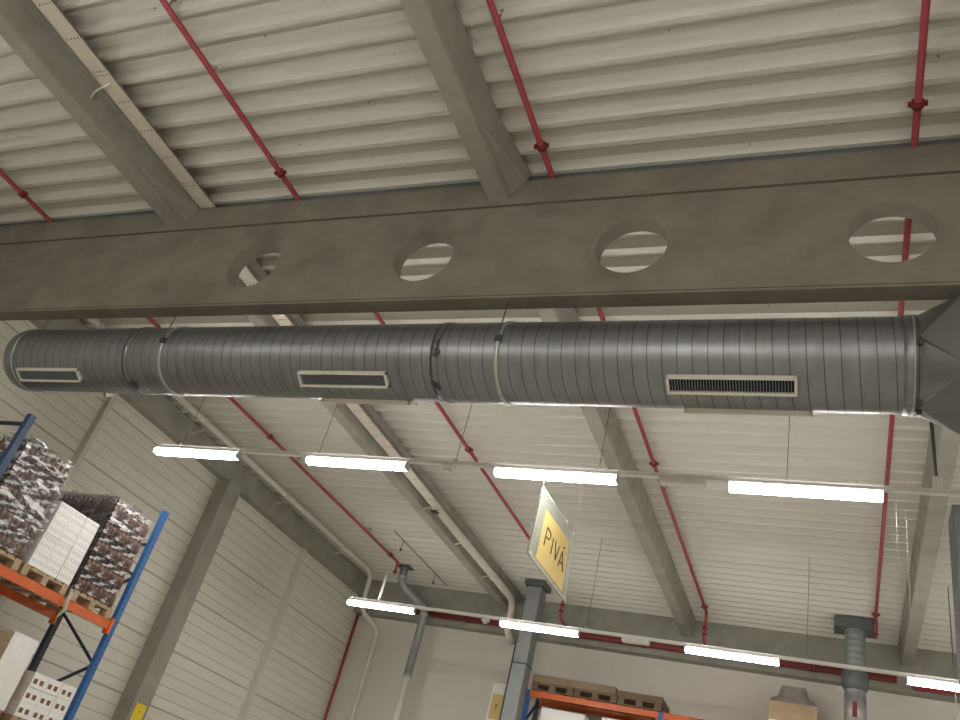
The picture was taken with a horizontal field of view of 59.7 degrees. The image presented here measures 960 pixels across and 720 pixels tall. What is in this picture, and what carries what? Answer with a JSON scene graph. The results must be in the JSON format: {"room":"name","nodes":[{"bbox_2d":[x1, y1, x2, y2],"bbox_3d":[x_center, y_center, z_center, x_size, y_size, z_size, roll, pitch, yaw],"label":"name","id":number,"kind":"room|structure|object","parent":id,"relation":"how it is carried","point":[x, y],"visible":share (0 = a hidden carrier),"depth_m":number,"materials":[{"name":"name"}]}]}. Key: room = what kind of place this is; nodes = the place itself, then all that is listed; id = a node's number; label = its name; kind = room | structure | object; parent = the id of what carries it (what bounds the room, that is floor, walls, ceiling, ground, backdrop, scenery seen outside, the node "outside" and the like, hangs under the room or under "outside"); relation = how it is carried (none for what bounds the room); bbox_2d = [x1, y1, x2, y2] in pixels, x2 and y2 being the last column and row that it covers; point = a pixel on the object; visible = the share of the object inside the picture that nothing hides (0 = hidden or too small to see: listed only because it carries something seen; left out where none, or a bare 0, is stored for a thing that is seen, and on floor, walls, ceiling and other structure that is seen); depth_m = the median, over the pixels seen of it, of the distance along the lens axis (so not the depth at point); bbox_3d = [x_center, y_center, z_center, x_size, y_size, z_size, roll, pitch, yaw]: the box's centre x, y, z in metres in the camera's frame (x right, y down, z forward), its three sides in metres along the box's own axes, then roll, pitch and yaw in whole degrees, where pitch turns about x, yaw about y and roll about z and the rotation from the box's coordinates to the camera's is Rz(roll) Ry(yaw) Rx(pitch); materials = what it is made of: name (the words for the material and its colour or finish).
{"room":"warehouse","nodes":[
{"label":"warehouse","id":0,"kind":"room"},
{"bbox_2d":[0,320,357,719],"bbox_3d":[-8.546,1.219,10.587,0.150,8.330,27.700,0,-35,24],"label":"wall","id":1,"kind":"structure","parent":0,"point":[210,669],"depth_m":16.57,"materials":[{"name":"metal"}]},
{"bbox_2d":[29,319,366,594],"bbox_3d":[-7.604,-1.761,12.246,0.220,0.470,27.380,0,-35,24],"label":"beam","id":2,"kind":"structure","parent":1,"relation":"attached to","point":[157,409],"depth_m":17.96,"materials":[{"name":"grey concrete"}]},
{"bbox_2d":[0,138,959,320],"bbox_3d":[3.606,-1.208,6.964,25.000,1.676,0.222,0,-35,24],"label":"girder","id":3,"kind":"object","parent":1,"relation":"attached to","point":[770,229],"visible":0.99,"depth_m":8.17,"materials":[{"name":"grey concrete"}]},
{"bbox_2d":[87,319,378,719],"bbox_3d":[-6.212,4.443,14.139,0.868,7.875,16.262,0,-35,24],"label":"conduit pipe","id":4,"kind":"object","parent":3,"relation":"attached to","point":[96,323],"visible":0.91,"depth_m":18.88,"materials":[{"name":"metal"}]},
{"bbox_2d":[3,295,959,433],"bbox_3d":[0.253,-0.690,8.485,12.760,2.501,0.982,0,-35,24],"label":"spiral duct","id":5,"kind":"object","parent":3,"relation":"hanging from","point":[904,365],"visible":0.99,"depth_m":7.52,"materials":[{"name":"metal"}]},
{"bbox_2d":[15,368,83,381],"bbox_3d":[-5.146,0.172,10.001,1.030,0.143,0.174,0,-35,24],"label":"grille","id":6,"kind":"object","parent":5,"relation":"attached to","point":[24,374],"depth_m":9.96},
{"bbox_2d":[43,391,114,396],"bbox_3d":[-4.924,0.403,10.261,1.030,0.143,0.174,0,-35,24],"label":"grille","id":7,"kind":"object","parent":5,"relation":"attached to","point":[73,393],"depth_m":10.13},
{"bbox_2d":[297,370,389,388],"bbox_3d":[-1.364,0.187,8.341,1.030,0.143,0.174,0,-35,24],"label":"grille","id":8,"kind":"object","parent":5,"relation":"attached to","point":[308,379],"depth_m":8.32,"materials":[{"name":"metal"}]},
{"bbox_2d":[322,398,416,404],"bbox_3d":[-1.142,0.418,8.602,1.030,0.143,0.174,0,-35,24],"label":"grille","id":9,"kind":"object","parent":5,"relation":"attached to","point":[384,401],"depth_m":8.50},
{"bbox_2d":[666,374,797,396],"bbox_3d":[2.049,0.201,6.844,1.030,0.143,0.174,0,-35,24],"label":"grille","id":10,"kind":"object","parent":5,"relation":"attached to","point":[714,385],"depth_m":6.83,"materials":[{"name":"metal"}]},
{"bbox_2d":[684,408,812,416],"bbox_3d":[2.271,0.432,7.105,1.030,0.143,0.174,0,-35,24],"label":"grille","id":11,"kind":"object","parent":5,"relation":"attached to","point":[730,411],"depth_m":7.00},
{"bbox_2d":[0,0,959,652],"bbox_3d":[3.895,-1.981,7.614,25.200,0.400,27.838,0,-35,24],"label":"ceiling","id":12,"kind":"structure","parent":0,"point":[344,96],"depth_m":9.62,"materials":[{"name":"metal"}]},
{"bbox_2d":[0,169,398,573],"bbox_3d":[-6.042,-2.026,11.286,0.150,0.445,24.655,0,-35,24],"label":"pipe","id":13,"kind":"object","parent":12,"relation":"hanging from","point":[21,193],"visible":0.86,"depth_m":15.75,"materials":[{"name":"metal"}]},
{"bbox_2d":[0,0,524,611],"bbox_3d":[-3.639,-1.768,10.538,0.505,0.400,27.400,0,-35,24],"label":"roof beam","id":14,"kind":"structure","parent":12,"relation":"attached to","point":[23,26],"depth_m":9.73,"materials":[{"name":"grey concrete"}]},
{"bbox_2d":[31,0,443,508],"bbox_3d":[-4.193,-3.116,8.613,0.374,0.222,20.600,0,-35,24],"label":"cable tray","id":15,"kind":"object","parent":14,"relation":"attached to","point":[50,10],"visible":0.64,"depth_m":9.47,"materials":[{"name":"metal"}]},
{"bbox_2d":[159,0,566,625],"bbox_3d":[-2.069,-1.440,10.069,0.150,0.826,26.100,0,-35,24],"label":"pipe","id":16,"kind":"object","parent":12,"relation":"hanging from","point":[280,172],"visible":0.59,"depth_m":9.29,"materials":[{"name":"metal"}]},
{"bbox_2d":[400,0,695,636],"bbox_3d":[0.317,-1.752,8.802,0.435,0.400,27.400,0,-35,24],"label":"roof beam","id":17,"kind":"structure","parent":12,"relation":"attached to","point":[438,27],"depth_m":8.29,"materials":[{"name":"grey concrete"}]},
{"bbox_2d":[158,396,959,496],"bbox_3d":[4.749,0.614,9.124,20.630,1.863,0.070,0,-35,24],"label":"rail","id":18,"kind":"object","parent":12,"relation":"hanging from","point":[622,473],"visible":0.65,"depth_m":10.03,"materials":[{"name":"metal"}]},
{"bbox_2d":[153,446,241,460],"bbox_3d":[-4.209,1.387,12.435,1.570,0.107,0.140,0,-35,24],"label":"lamp","id":19,"kind":"object","parent":18,"relation":"attached to","point":[164,451],"visible":1,"depth_m":12.37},
{"bbox_2d":[305,455,409,471],"bbox_3d":[-1.672,1.397,11.322,1.570,0.107,0.140,0,-35,24],"label":"lamp","id":20,"kind":"object","parent":18,"relation":"attached to","point":[394,465],"visible":1,"depth_m":11.26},
{"bbox_2d":[493,466,618,484],"bbox_3d":[0.910,1.407,10.189,1.570,0.107,0.140,0,-35,24],"label":"lamp","id":21,"kind":"object","parent":18,"relation":"attached to","point":[503,472],"visible":1,"depth_m":10.13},
{"bbox_2d":[659,476,706,488],"bbox_3d":[2.319,1.402,9.579,0.520,0.082,0.120,0,-35,24],"label":"emergency light","id":22,"kind":"object","parent":18,"relation":"attached to","point":[667,481],"visible":1,"depth_m":9.54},
{"bbox_2d":[728,480,883,502],"bbox_3d":[3.502,1.418,9.052,1.570,0.107,0.140,0,-35,24],"label":"lamp","id":23,"kind":"object","parent":18,"relation":"attached to","point":[764,488],"visible":1,"depth_m":8.99,"materials":[{"name":"plastic"}]},
{"bbox_2d":[526,431,592,601],"bbox_3d":[1.172,1.513,11.081,0.034,2.950,1.698,0,-35,24],"label":"sign","id":24,"kind":"object","parent":12,"relation":"hanging from","point":[552,550],"visible":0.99,"depth_m":10.48,"materials":[{"name":"plastic"}]},
{"bbox_2d":[486,0,707,644],"bbox_3d":[0.823,-1.428,8.800,0.150,0.826,26.100,0,-35,24],"label":"pipe","id":25,"kind":"object","parent":12,"relation":"hanging from","point":[541,145],"visible":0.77,"depth_m":8.30,"materials":[{"name":"metal"}]},
{"bbox_2d":[349,540,958,682],"bbox_3d":[6.881,4.293,13.907,20.540,1.863,0.070,0,-35,24],"label":"rail","id":26,"kind":"object","parent":12,"relation":"hanging from","point":[586,630],"visible":1,"depth_m":14.80,"materials":[{"name":"metal"}]},
{"bbox_2d":[347,598,415,613],"bbox_3d":[-2.035,5.065,17.200,1.570,0.107,0.140,0,-35,24],"label":"lamp","id":27,"kind":"object","parent":26,"relation":"attached to","point":[354,602],"visible":1,"depth_m":17.14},
{"bbox_2d":[499,620,579,637],"bbox_3d":[1.115,5.078,15.818,1.570,0.107,0.140,0,-35,24],"label":"lamp","id":28,"kind":"object","parent":26,"relation":"attached to","point":[503,623],"visible":1,"depth_m":15.76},
{"bbox_2d":[684,645,779,665],"bbox_3d":[4.329,5.091,14.408,1.570,0.107,0.140,0,-35,24],"label":"lamp","id":29,"kind":"object","parent":26,"relation":"attached to","point":[688,649],"visible":1,"depth_m":14.36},
{"bbox_2d":[906,676,958,691],"bbox_3d":[7.516,5.104,13.009,1.570,0.107,0.140,0,-35,24],"label":"lamp","id":30,"kind":"object","parent":26,"relation":"attached to","point":[916,681],"visible":1,"depth_m":13.14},
{"bbox_2d":[872,0,930,637],"bbox_3d":[3.716,-1.907,7.130,0.150,0.445,24.935,0,-35,24],"label":"pipe","id":31,"kind":"object","parent":12,"relation":"hanging from","point":[918,102],"visible":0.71,"depth_m":7.26,"materials":[{"name":"metal"}]},
{"bbox_2d":[898,424,959,666],"bbox_3d":[4.406,-1.736,7.008,0.435,0.400,27.400,0,-35,24],"label":"roof beam","id":32,"kind":"structure","parent":12,"relation":"attached to","point":[932,509],"depth_m":12.66,"materials":[{"name":"grey concrete"}]},
{"bbox_2d":[929,422,941,488],"bbox_3d":[4.902,0.593,9.073,0.108,1.810,0.060,0,-35,24],"label":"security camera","id":33,"kind":"object","parent":12,"relation":"hanging from","point":[937,480],"visible":0.55,"depth_m":8.76,"materials":[{"name":"metal"}]},
{"bbox_2d":[326,615,959,719],"bbox_3d":[7.520,9.269,15.982,25.000,8.330,0.150,0,-35,24],"label":"wall","id":34,"kind":"structure","parent":0,"point":[455,672],"depth_m":20.04,"materials":[{"name":"paint"}]},
{"bbox_2d":[486,683,505,719],"bbox_3d":[0.403,8.127,19.836,0.380,0.880,0.025,0,-35,24],"label":"paper sign","id":35,"kind":"object","parent":34,"relation":"attached to","point":[498,690],"visible":0.88,"depth_m":19.85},
{"bbox_2d":[353,580,959,703],"bbox_3d":[8.220,6.431,17.551,25.000,0.910,0.300,0,-35,24],"label":"beam","id":36,"kind":"structure","parent":34,"relation":"attached to","point":[820,648],"depth_m":18.96,"materials":[{"name":"grey concrete"}]},
{"bbox_2d":[414,609,896,682],"bbox_3d":[3.396,6.464,19.187,11.050,0.176,0.172,0,-35,24],"label":"pipe","id":37,"kind":"object","parent":36,"relation":"attached to","point":[468,619],"visible":0.53,"depth_m":18.83,"materials":[{"name":"metal"}]},
{"bbox_3d":[1.972,4.755,3.295,25.000,0.200,27.700,0,-35,24],"label":"floor","id":38,"kind":"structure","parent":0,"visible":0},
{"bbox_2d":[0,394,118,610],"bbox_3d":[-7.373,3.615,12.972,0.100,7.460,0.160,0,-35,24],"label":"wall post","id":39,"kind":"object","parent":38,"relation":"on","point":[98,421],"visible":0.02,"depth_m":14.35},
{"bbox_2d":[0,414,169,719],"bbox_3d":[-6.478,3.734,10.758,1.200,5.360,2.980,0,-35,24],"label":"rack","id":40,"kind":"object","parent":38,"relation":"on","point":[109,625],"visible":0.8,"depth_m":11.81,"materials":[{"name":"metal"}]},
{"bbox_2d":[0,549,21,570],"bbox_3d":[-6.556,2.399,10.615,1.200,0.144,0.800,0,-35,24],"label":"wooden pallet","id":41,"kind":"object","parent":40,"relation":"on","point":[13,563],"visible":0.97,"depth_m":10.61,"materials":[{"name":"brown wood"}]},
{"bbox_2d":[0,525,15,550],"bbox_3d":[-6.149,2.235,10.575,0.393,0.272,0.275,0,-35,24],"label":"pack","id":42,"kind":"object","parent":41,"relation":"on","point":[5,540],"visible":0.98,"depth_m":10.53},
{"bbox_2d":[0,504,28,531],"bbox_3d":[-6.085,2.011,10.719,0.393,0.272,0.275,0,-35,24],"label":"pack","id":43,"kind":"object","parent":42,"relation":"on","point":[8,519],"visible":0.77,"depth_m":10.63},
{"bbox_2d":[3,485,37,511],"bbox_3d":[-6.021,1.787,10.863,0.393,0.272,0.275,0,-35,24],"label":"pack","id":44,"kind":"object","parent":43,"relation":"on","point":[19,498],"visible":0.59,"depth_m":10.77},
{"bbox_2d":[9,466,49,492],"bbox_3d":[-5.957,1.562,11.007,0.393,0.272,0.275,0,-35,24],"label":"pack","id":45,"kind":"object","parent":44,"relation":"on","point":[31,477],"visible":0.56,"depth_m":10.91},
{"bbox_2d":[20,448,59,473],"bbox_3d":[-5.893,1.338,11.150,0.393,0.272,0.275,0,-35,24],"label":"pack","id":46,"kind":"object","parent":45,"relation":"on","point":[45,459],"visible":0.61,"depth_m":11.07},
{"bbox_2d":[5,533,30,559],"bbox_3d":[-6.060,2.392,10.780,0.393,0.272,0.275,0,-35,24],"label":"pack","id":47,"kind":"object","parent":41,"relation":"on","point":[15,547],"visible":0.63,"depth_m":10.70},
{"bbox_2d":[3,514,43,540],"bbox_3d":[-5.996,2.168,10.924,0.393,0.272,0.275,0,-35,24],"label":"pack","id":48,"kind":"object","parent":47,"relation":"on","point":[27,530],"visible":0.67,"depth_m":10.84},
{"bbox_2d":[13,495,52,520],"bbox_3d":[-5.932,1.944,11.068,0.393,0.272,0.275,0,-35,24],"label":"pack","id":49,"kind":"object","parent":48,"relation":"on","point":[34,513],"visible":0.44,"depth_m":10.99},
{"bbox_2d":[24,476,62,501],"bbox_3d":[-5.868,1.720,11.212,0.393,0.272,0.275,0,-35,24],"label":"pack","id":50,"kind":"object","parent":49,"relation":"on","point":[44,494],"visible":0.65,"depth_m":11.13},
{"bbox_2d":[35,458,72,483],"bbox_3d":[-5.804,1.495,11.355,0.393,0.272,0.275,0,-35,24],"label":"pack","id":51,"kind":"object","parent":50,"relation":"on","point":[54,476],"visible":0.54,"depth_m":11.26},
{"bbox_2d":[0,432,71,548],"bbox_3d":[-6.369,1.749,11.015,1.258,1.388,0.885,0,-35,24],"label":"film","id":52,"kind":"object","parent":41,"relation":"on","point":[35,505],"visible":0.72,"depth_m":10.86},
{"bbox_3d":[-6.239,2.078,10.370,0.393,0.272,0.275,0,-35,24],"label":"pack","id":53,"kind":"object","parent":41,"relation":"on","visible":0},
{"bbox_2d":[0,499,10,519],"bbox_3d":[-6.175,1.854,10.514,0.393,0.272,0.275,0,-35,24],"label":"pack","id":54,"kind":"object","parent":53,"relation":"on","point":[3,509],"visible":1,"depth_m":10.50},
{"bbox_2d":[0,476,23,502],"bbox_3d":[-6.111,1.630,10.658,0.393,0.272,0.275,0,-35,24],"label":"pack","id":55,"kind":"object","parent":54,"relation":"on","point":[13,490],"visible":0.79,"depth_m":10.59},
{"bbox_2d":[2,457,34,482],"bbox_3d":[-6.047,1.405,10.802,0.393,0.272,0.275,0,-35,24],"label":"pack","id":56,"kind":"object","parent":55,"relation":"on","point":[13,474],"visible":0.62,"depth_m":10.71},
{"bbox_2d":[2,438,45,464],"bbox_3d":[-5.983,1.181,10.945,0.393,0.272,0.275,0,-35,24],"label":"pack","id":57,"kind":"object","parent":56,"relation":"on","point":[29,459],"visible":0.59,"depth_m":10.86},
{"bbox_2d":[0,712,25,719],"bbox_3d":[-6.354,4.784,11.099,1.200,0.144,0.800,0,-35,24],"label":"wooden pallet","id":58,"kind":"object","parent":40,"relation":"on","point":[3,716],"visible":0.97,"depth_m":10.62,"materials":[{"name":"brown wood"}]},
{"bbox_2d":[2,698,34,719],"bbox_3d":[-6.034,4.509,10.837,0.396,0.180,0.256,0,-35,24],"label":"carton","id":59,"kind":"object","parent":58,"relation":"on","point":[18,708],"visible":0.81,"depth_m":10.73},
{"bbox_2d":[11,684,41,705],"bbox_3d":[-5.992,4.361,10.933,0.396,0.180,0.256,0,-35,24],"label":"carton","id":60,"kind":"object","parent":59,"relation":"on","point":[27,694],"visible":0.73,"depth_m":10.82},
{"bbox_2d":[18,670,48,690],"bbox_3d":[-5.941,4.213,11.024,0.396,0.180,0.256,0,-35,24],"label":"carton","id":61,"kind":"object","parent":60,"relation":"on","point":[35,680],"visible":0.77,"depth_m":10.91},
{"bbox_2d":[0,559,68,595],"bbox_3d":[-6.275,2.893,11.261,1.200,0.144,0.800,0,-35,24],"label":"wooden pallet","id":62,"kind":"object","parent":40,"relation":"on","point":[24,569],"visible":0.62,"depth_m":11.12,"materials":[{"name":"brown wood"}]},
{"bbox_2d":[21,547,49,570],"bbox_3d":[-5.946,2.610,11.021,0.396,0.222,0.251,0,-35,24],"label":"carton","id":63,"kind":"object","parent":62,"relation":"on","point":[34,557],"visible":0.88,"depth_m":10.92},
{"bbox_2d":[19,531,57,554],"bbox_3d":[-5.894,2.428,11.139,0.396,0.222,0.251,0,-35,24],"label":"carton","id":64,"kind":"object","parent":63,"relation":"on","point":[43,541],"visible":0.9,"depth_m":11.03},
{"bbox_2d":[30,516,66,539],"bbox_3d":[-5.833,2.245,11.252,0.396,0.222,0.251,0,-35,24],"label":"carton","id":65,"kind":"object","parent":64,"relation":"on","point":[55,527],"visible":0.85,"depth_m":11.15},
{"bbox_2d":[44,501,74,523],"bbox_3d":[-5.783,2.063,11.370,0.396,0.222,0.251,0,-35,24],"label":"carton","id":66,"kind":"object","parent":65,"relation":"on","point":[63,512],"visible":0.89,"depth_m":11.27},
{"bbox_2d":[42,556,62,577],"bbox_3d":[-5.864,2.756,11.212,0.396,0.222,0.251,0,-35,24],"label":"carton","id":67,"kind":"object","parent":62,"relation":"on","point":[52,566],"visible":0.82,"depth_m":11.13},
{"bbox_2d":[50,540,70,561],"bbox_3d":[-5.812,2.574,11.329,0.396,0.222,0.251,0,-35,24],"label":"carton","id":68,"kind":"object","parent":67,"relation":"on","point":[61,550],"visible":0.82,"depth_m":11.24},
{"bbox_2d":[59,525,79,546],"bbox_3d":[-5.753,2.391,11.443,0.396,0.222,0.251,0,-35,24],"label":"carton","id":69,"kind":"object","parent":68,"relation":"on","point":[69,535],"visible":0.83,"depth_m":11.36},
{"bbox_2d":[67,510,86,531],"bbox_3d":[-5.703,2.209,11.561,0.396,0.222,0.251,0,-35,24],"label":"carton","id":70,"kind":"object","parent":69,"relation":"on","point":[77,520],"visible":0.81,"depth_m":11.48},
{"bbox_2d":[54,563,76,584],"bbox_3d":[-5.770,2.902,11.397,0.396,0.222,0.251,0,-35,24],"label":"carton","id":71,"kind":"object","parent":62,"relation":"on","point":[66,573],"visible":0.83,"depth_m":11.31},
{"bbox_2d":[63,548,84,569],"bbox_3d":[-5.718,2.719,11.514,0.396,0.222,0.251,0,-35,24],"label":"carton","id":72,"kind":"object","parent":71,"relation":"on","point":[74,557],"visible":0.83,"depth_m":11.43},
{"bbox_2d":[71,533,91,554],"bbox_3d":[-5.667,2.537,11.632,0.396,0.222,0.251,0,-35,24],"label":"carton","id":73,"kind":"object","parent":72,"relation":"on","point":[82,543],"visible":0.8,"depth_m":11.55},
{"bbox_2d":[80,518,99,539],"bbox_3d":[-5.615,2.354,11.749,0.396,0.222,0.251,0,-35,24],"label":"carton","id":74,"kind":"object","parent":73,"relation":"on","point":[89,529],"visible":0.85,"depth_m":11.65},
{"bbox_2d":[10,583,112,618],"bbox_3d":[-5.975,3.422,11.951,1.200,0.144,0.800,0,-35,24],"label":"wooden pallet","id":75,"kind":"object","parent":40,"relation":"on","point":[79,598],"visible":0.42,"depth_m":11.84,"materials":[{"name":"brown wood"}]},
{"bbox_2d":[68,572,95,593],"bbox_3d":[-5.663,3.090,11.690,0.393,0.272,0.274,0,-35,24],"label":"pack","id":76,"kind":"object","parent":75,"relation":"on","point":[82,585],"visible":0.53,"depth_m":11.61},
{"bbox_2d":[79,553,102,575],"bbox_3d":[-5.599,2.865,11.834,0.393,0.272,0.274,0,-35,24],"label":"pack","id":77,"kind":"object","parent":76,"relation":"on","point":[92,565],"visible":0.39,"depth_m":11.76},
{"bbox_2d":[88,535,112,557],"bbox_3d":[-5.535,2.641,11.978,0.393,0.272,0.274,0,-35,24],"label":"pack","id":78,"kind":"object","parent":77,"relation":"on","point":[101,547],"visible":0.43,"depth_m":11.90},
{"bbox_2d":[97,519,122,539],"bbox_3d":[-5.471,2.417,12.122,0.393,0.272,0.274,0,-35,24],"label":"pack","id":79,"kind":"object","parent":78,"relation":"on","point":[110,529],"visible":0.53,"depth_m":12.04},
{"bbox_2d":[107,500,130,521],"bbox_3d":[-5.407,2.193,12.266,0.393,0.272,0.274,0,-35,24],"label":"pack","id":80,"kind":"object","parent":79,"relation":"on","point":[118,511],"visible":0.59,"depth_m":12.19},
{"bbox_2d":[54,491,119,586],"bbox_3d":[-5.944,2.529,12.006,1.245,1.350,0.035,0,-35,24],"label":"film","id":81,"kind":"object","parent":80,"relation":"attached to","point":[96,507],"visible":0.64,"depth_m":12.13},
{"bbox_2d":[82,577,108,600],"bbox_3d":[-5.574,3.247,11.895,0.393,0.272,0.274,0,-35,24],"label":"pack","id":82,"kind":"object","parent":75,"relation":"on","point":[94,591],"visible":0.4,"depth_m":11.81},
{"bbox_2d":[82,560,117,582],"bbox_3d":[-5.510,3.023,12.039,0.393,0.272,0.274,0,-35,24],"label":"pack","id":83,"kind":"object","parent":82,"relation":"on","point":[103,574],"visible":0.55,"depth_m":11.96},
{"bbox_2d":[92,542,124,564],"bbox_3d":[-5.446,2.798,12.183,0.393,0.272,0.274,0,-35,24],"label":"pack","id":84,"kind":"object","parent":83,"relation":"on","point":[112,556],"visible":0.52,"depth_m":12.09},
{"bbox_2d":[101,526,134,547],"bbox_3d":[-5.382,2.574,12.327,0.393,0.272,0.274,0,-35,24],"label":"pack","id":85,"kind":"object","parent":84,"relation":"on","point":[121,538],"visible":0.46,"depth_m":12.24},
{"bbox_2d":[95,584,120,607],"bbox_3d":[-5.485,3.404,12.100,0.393,0.272,0.274,0,-35,24],"label":"pack","id":86,"kind":"object","parent":75,"relation":"on","point":[107,598],"visible":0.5,"depth_m":12.01},
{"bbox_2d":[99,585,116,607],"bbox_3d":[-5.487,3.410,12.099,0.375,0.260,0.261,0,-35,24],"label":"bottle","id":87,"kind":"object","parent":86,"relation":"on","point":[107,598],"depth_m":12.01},
{"bbox_2d":[91,567,127,589],"bbox_3d":[-5.421,3.180,12.244,0.393,0.272,0.274,0,-35,24],"label":"pack","id":88,"kind":"object","parent":86,"relation":"on","point":[116,580],"visible":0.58,"depth_m":12.16},
{"bbox_2d":[100,550,136,571],"bbox_3d":[-5.357,2.955,12.388,0.393,0.272,0.274,0,-35,24],"label":"pack","id":89,"kind":"object","parent":88,"relation":"on","point":[124,563],"visible":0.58,"depth_m":12.30},
{"bbox_2d":[113,533,144,554],"bbox_3d":[-5.293,2.731,12.532,0.393,0.272,0.274,0,-35,24],"label":"pack","id":90,"kind":"object","parent":89,"relation":"on","point":[133,545],"visible":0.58,"depth_m":12.44},
{"bbox_2d":[118,516,153,537],"bbox_3d":[-5.229,2.507,12.676,0.393,0.272,0.274,0,-35,24],"label":"pack","id":91,"kind":"object","parent":90,"relation":"on","point":[141,529],"visible":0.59,"depth_m":12.58},
{"bbox_3d":[-6.674,4.221,10.364,1.200,0.144,0.800,0,-35,24],"label":"wooden pallet","id":92,"kind":"object","parent":40,"relation":"on","visible":0},
{"bbox_3d":[-6.296,4.189,10.489,0.594,0.215,0.398,0,-35,24],"label":"carton","id":93,"kind":"object","parent":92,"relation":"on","visible":0},
{"bbox_3d":[-6.243,4.012,10.601,0.594,0.215,0.398,0,-35,24],"label":"carton","id":94,"kind":"object","parent":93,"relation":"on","visible":0},
{"bbox_2d":[0,648,4,659],"bbox_3d":[-6.198,3.836,10.717,0.594,0.215,0.398,0,-35,24],"label":"carton","id":95,"kind":"object","parent":94,"relation":"on","point":[2,651],"visible":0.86,"depth_m":10.49,"materials":[{"name":"cardboard"}]},
{"bbox_2d":[0,630,13,649],"bbox_3d":[-6.135,3.659,10.825,0.594,0.215,0.398,0,-35,24],"label":"carton","id":96,"kind":"object","parent":95,"relation":"on","point":[5,636],"visible":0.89,"depth_m":10.61,"materials":[{"name":"cardboard"}]},
{"bbox_2d":[0,631,38,710],"bbox_3d":[-5.924,3.916,10.537,0.008,0.874,0.420,0,-35,24],"label":"film","id":97,"kind":"object","parent":96,"relation":"attached to","point":[20,649],"visible":1,"depth_m":10.59,"materials":[{"name":"plastic"}]},
{"bbox_2d":[111,479,241,719],"bbox_3d":[-6.106,5.651,15.579,0.340,7.460,0.440,0,-35,24],"label":"concrete column","id":98,"kind":"structure","parent":38,"relation":"on","point":[142,685],"depth_m":16.07,"materials":[{"name":"concrete"}]},
{"bbox_2d":[237,547,306,719],"bbox_3d":[-5.102,7.610,18.186,0.100,7.460,0.210,0,-35,24],"label":"wall post","id":99,"kind":"object","parent":38,"relation":"on","point":[247,702],"visible":1,"depth_m":18.99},
{"bbox_2d":[323,614,358,719],"bbox_3d":[-4.064,9.638,20.445,0.072,7.000,0.076,0,-35,24],"label":"pipe","id":100,"kind":"object","parent":38,"relation":"on","point":[357,615],"visible":1,"depth_m":21.51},
{"bbox_2d":[391,564,427,719],"bbox_3d":[-2.481,8.551,18.942,1.158,7.940,0.459,21,-32,-9],"label":"vent pipe","id":101,"kind":"object","parent":38,"relation":"on","point":[407,675],"visible":0.95,"depth_m":20.28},
{"bbox_2d":[424,506,515,644],"bbox_3d":[-0.877,7.478,16.297,0.444,7.668,5.535,-1,-35,25],"label":"drain pipe","id":102,"kind":"object","parent":38,"relation":"on","point":[441,513],"visible":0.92,"depth_m":18.07,"materials":[{"name":"metal"}]},
{"bbox_2d":[499,579,550,719],"bbox_3d":[0.450,8.513,17.569,0.490,7.930,0.520,0,-35,24],"label":"steel column","id":103,"kind":"structure","parent":38,"relation":"on","point":[520,669],"depth_m":18.62,"materials":[{"name":"metal"}]},
{"bbox_2d":[521,689,703,719],"bbox_3d":[3.255,9.870,16.246,6.000,5.630,0.870,0,-35,24],"label":"rack","id":104,"kind":"object","parent":38,"relation":"on","point":[530,693],"visible":1,"depth_m":18.30,"materials":[{"name":"metal"}]},
{"bbox_2d":[531,681,581,705],"bbox_3d":[1.731,7.474,18.712,0.950,0.170,0.900,0,-35,24],"label":"wooden pallet","id":105,"kind":"object","parent":104,"relation":"on","point":[538,686],"visible":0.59,"depth_m":18.46,"materials":[{"name":"brown wood"}]},
{"bbox_2d":[532,674,617,694],"bbox_3d":[2.192,7.335,18.605,1.880,0.159,0.920,0,-35,24],"label":"stack","id":106,"kind":"object","parent":105,"relation":"on","point":[536,677],"visible":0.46,"depth_m":18.24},
{"bbox_2d":[539,707,588,719],"bbox_3d":[1.744,8.408,17.991,1.000,1.490,0.800,0,-35,24],"label":"load","id":107,"kind":"object","parent":104,"relation":"on","point":[546,713],"visible":1,"depth_m":18.10,"materials":[{"name":"white plastic"}]},
{"bbox_2d":[573,688,624,713],"bbox_3d":[2.619,7.478,18.323,0.950,0.170,0.900,0,-35,24],"label":"wooden pallet","id":108,"kind":"object","parent":104,"relation":"on","point":[579,693],"visible":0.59,"depth_m":18.07,"materials":[{"name":"brown wood"}]},
{"bbox_2d":[617,695,666,718],"bbox_3d":[3.494,7.481,17.939,0.920,0.170,0.900,0,-35,24],"label":"wooden pallet","id":109,"kind":"object","parent":104,"relation":"on","point":[622,700],"visible":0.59,"depth_m":17.68,"materials":[{"name":"brown wood"}]},
{"bbox_2d":[616,690,669,712],"bbox_3d":[3.518,7.366,18.017,0.980,0.109,0.900,0,-35,24],"label":"stack","id":110,"kind":"object","parent":109,"relation":"on","point":[619,692],"visible":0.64,"depth_m":17.69,"materials":[{"name":"brown wood"}]},
{"bbox_2d":[768,685,818,719],"bbox_3d":[6.351,7.162,16.932,0.920,0.970,0.810,0,-35,24],"label":"cardboard box","id":111,"kind":"object","parent":104,"relation":"on","point":[791,703],"visible":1,"depth_m":16.70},
{"bbox_2d":[770,685,816,706],"bbox_3d":[6.423,6.924,17.090,0.917,0.380,0.780,0,-35,24],"label":"plastic wrap","id":112,"kind":"object","parent":111,"relation":"attached to","point":[788,695],"depth_m":16.85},
{"bbox_2d":[834,615,877,719],"bbox_3d":[6.683,8.508,14.863,0.800,8.010,0.550,0,-35,24],"label":"duct","id":113,"kind":"object","parent":38,"relation":"on","point":[855,629],"visible":0.95,"depth_m":16.35,"materials":[{"name":"metal"}]},
{"bbox_2d":[948,504,959,694],"bbox_3d":[5.061,4.506,8.006,0.670,6.600,0.540,0,-35,24],"label":"duct","id":114,"kind":"object","parent":38,"relation":"on","point":[954,519],"visible":1,"depth_m":9.42,"materials":[{"name":"metal"}]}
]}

